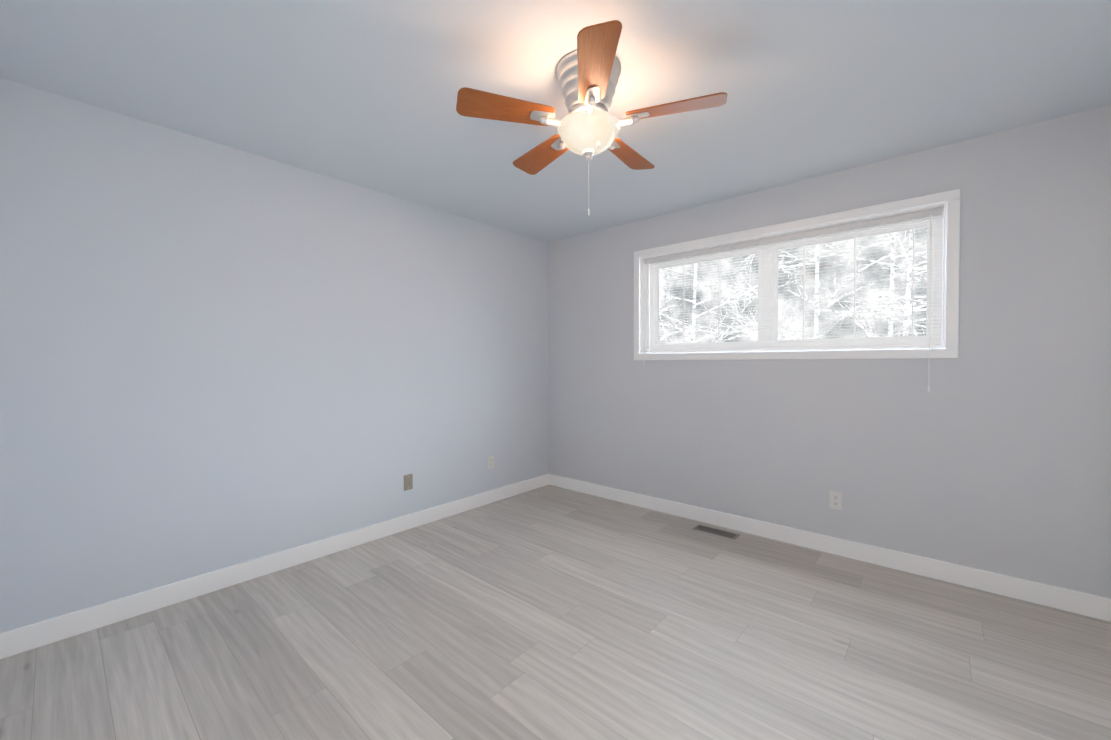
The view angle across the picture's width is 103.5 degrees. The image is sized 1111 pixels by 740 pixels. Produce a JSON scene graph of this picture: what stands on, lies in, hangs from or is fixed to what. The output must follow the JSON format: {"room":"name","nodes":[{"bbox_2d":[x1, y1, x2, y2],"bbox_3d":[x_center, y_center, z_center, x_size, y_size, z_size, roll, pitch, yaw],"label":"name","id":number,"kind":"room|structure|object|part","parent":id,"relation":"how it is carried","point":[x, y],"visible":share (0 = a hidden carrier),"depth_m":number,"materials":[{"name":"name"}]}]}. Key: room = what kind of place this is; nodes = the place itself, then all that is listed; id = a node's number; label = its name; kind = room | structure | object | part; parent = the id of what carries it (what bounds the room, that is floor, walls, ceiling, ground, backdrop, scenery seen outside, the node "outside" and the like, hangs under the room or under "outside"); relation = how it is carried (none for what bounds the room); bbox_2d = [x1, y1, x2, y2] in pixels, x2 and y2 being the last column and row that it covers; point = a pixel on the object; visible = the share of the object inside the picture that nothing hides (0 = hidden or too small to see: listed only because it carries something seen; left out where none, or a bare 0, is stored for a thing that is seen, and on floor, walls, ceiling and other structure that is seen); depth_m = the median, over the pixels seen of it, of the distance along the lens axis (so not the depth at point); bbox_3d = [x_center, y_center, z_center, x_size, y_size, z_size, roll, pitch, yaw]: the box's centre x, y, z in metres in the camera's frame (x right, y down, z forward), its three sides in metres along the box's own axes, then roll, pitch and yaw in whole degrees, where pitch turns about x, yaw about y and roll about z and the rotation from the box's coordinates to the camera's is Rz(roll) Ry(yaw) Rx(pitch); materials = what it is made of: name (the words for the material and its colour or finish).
{"room":"empty bedroom","nodes":[
{"label":"empty bedroom","id":0,"kind":"room"},
{"bbox_2d":[0,78,548,632],"bbox_3d":[-1.313,-0.032,3.158,0.200,2.440,3.539,1,1,41],"label":"wall","id":1,"kind":"structure","parent":0,"point":[214,356],"depth_m":2.40,"materials":[{"name":"paint"}]},
{"bbox_2d":[0,474,548,658],"bbox_3d":[-1.228,1.135,3.110,0.013,0.108,3.539,1,1,41],"label":"baseboard","id":2,"kind":"structure","parent":1,"relation":"attached to","point":[34,635],"depth_m":2.40,"materials":[{"name":"paint"}]},
{"bbox_2d":[404,474,412,490],"bbox_3d":[-1.092,0.836,3.259,0.016,0.115,0.070,1,1,41],"label":"outlet","id":3,"kind":"object","parent":1,"relation":"attached to","point":[408,481],"visible":1,"depth_m":3.26,"materials":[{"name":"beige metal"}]},
{"bbox_2d":[487,455,493,468],"bbox_3d":[-0.570,0.814,3.863,0.008,0.115,0.070,1,1,41],"label":"outlet","id":4,"kind":"object","parent":1,"relation":"attached to","point":[490,462],"visible":1,"depth_m":3.86,"materials":[{"name":"white plastic"}]},
{"bbox_2d":[0,485,1110,739],"bbox_3d":[0.131,1.266,1.925,4.022,0.120,3.939,1,1,41],"label":"floor","id":5,"kind":"structure","parent":0,"point":[550,613],"depth_m":1.88,"materials":[{"name":"laminate"}]},
{"bbox_2d":[693,524,739,539],"bbox_3d":[1.168,1.176,3.188,0.310,0.004,0.112,1,1,41],"label":"floor vent","id":6,"kind":"object","parent":5,"relation":"in","point":[719,532],"visible":1,"depth_m":3.18,"materials":[{"name":"silver metal"}]},
{"bbox_2d":[0,0,1110,242],"bbox_3d":[0.122,-1.294,1.877,4.022,0.120,3.939,1,1,41],"label":"ceiling","id":7,"kind":"structure","parent":0,"point":[360,92],"depth_m":1.86,"materials":[{"name":"paint"}]},
{"bbox_2d":[456,20,726,215],"bbox_3d":[0.147,-0.935,1.832,1.032,0.595,1.008,1,1,41],"label":"ceiling fan","id":8,"kind":"object","parent":7,"relation":"hanging from","point":[588,71],"visible":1,"depth_m":1.71,"materials":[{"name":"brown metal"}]},
{"bbox_3d":[-0.193,-1.012,1.700,0.373,0.006,0.136,-1,-11,-17],"label":"blade","id":9,"kind":"part","parent":8,"relation":"part of","materials":[{"name":"brown wood"}]},
{"bbox_3d":[-0.064,-1.020,2.084,0.136,0.006,0.373,14,-7,-35],"label":"blade","id":10,"kind":"part","parent":8,"relation":"part of","materials":[{"name":"brown wood"}]},
{"bbox_3d":[0.136,-0.948,1.804,0.262,0.100,0.262,1,1,41],"label":"lamp shade","id":11,"kind":"part","parent":8,"relation":"part of","materials":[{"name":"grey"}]},
{"bbox_3d":[0.133,-1.009,1.459,0.136,0.006,0.373,-12,1,1],"label":"blade","id":12,"kind":"part","parent":8,"relation":"part of","materials":[{"name":"brown wood"}]},
{"label":"blade","id":13,"kind":"part","parent":8,"relation":"part of","materials":[{"name":"brown wood"}]},
{"bbox_3d":[0.463,-1.014,1.694,0.373,0.006,0.136,0,13,19],"label":"blade","id":14,"kind":"part","parent":8,"relation":"part of","materials":[{"name":"brown wood"}]},
{"bbox_2d":[548,105,1110,598],"bbox_3d":[1.356,-0.045,3.308,4.022,2.440,0.200,1,1,41],"label":"wall","id":15,"kind":"structure","parent":0,"point":[990,451],"depth_m":2.53,"materials":[{"name":"paint"}]},
{"bbox_2d":[634,189,960,359],"bbox_3d":[1.510,-0.539,3.152,2.050,0.927,0.213,1,1,41],"label":"window","id":16,"kind":"structure","parent":15,"relation":"in","point":[769,328],"depth_m":2.90,"materials":[{"name":"plastic"}]},
{"bbox_2d":[644,208,942,391],"bbox_3d":[1.464,-0.409,3.101,1.904,1.044,0.112,1,1,41],"label":"window blind","id":17,"kind":"object","parent":16,"relation":"attached to","point":[877,222],"visible":0.96,"depth_m":2.95,"materials":[{"name":"plastic"}]},
{"bbox_3d":[1.492,-0.161,3.137,1.900,0.014,0.022,1,1,41],"label":"rail","id":18,"kind":"part","parent":17,"relation":"part of","materials":[{"name":"white plastic"}]},
{"bbox_3d":[1.489,-0.913,3.123,1.904,0.037,0.027,1,1,41],"label":"head rail","id":19,"kind":"part","parent":17,"relation":"part of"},
{"bbox_3d":[2.136,-0.385,2.498,0.012,1.013,0.072,1,1,41],"label":"cord","id":20,"kind":"part","parent":17,"relation":"part of","materials":[{"name":"plastic"}]},
{"bbox_2d":[549,474,1110,621],"bbox_3d":[1.295,1.123,3.246,3.609,0.108,0.013,1,1,41],"label":"baseboard","id":21,"kind":"structure","parent":15,"relation":"attached to","point":[1084,604],"depth_m":2.65,"materials":[{"name":"paint"}]},
{"bbox_2d":[829,490,841,509],"bbox_3d":[1.796,0.835,2.806,0.070,0.115,0.008,1,1,41],"label":"outlet","id":22,"kind":"object","parent":15,"relation":"attached to","point":[837,500],"visible":1,"depth_m":2.80,"materials":[{"name":"white plastic"}]},
{"label":"outside","id":23,"kind":"structure","parent":0,"visible":0},
{"bbox_2d":[659,227,943,343],"bbox_3d":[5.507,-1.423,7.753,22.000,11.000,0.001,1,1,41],"label":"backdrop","id":24,"kind":"structure","parent":23,"point":[828,278],"depth_m":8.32,"materials":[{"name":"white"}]},
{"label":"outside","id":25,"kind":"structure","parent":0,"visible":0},
{"bbox_2d":[659,229,926,342],"bbox_3d":[3.034,-0.613,5.080,6.424,4.503,3.594,1,1,41],"label":"trees","id":26,"kind":"object","parent":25,"point":[818,310],"depth_m":5.35,"materials":[{"name":"white plant"}]}
]}

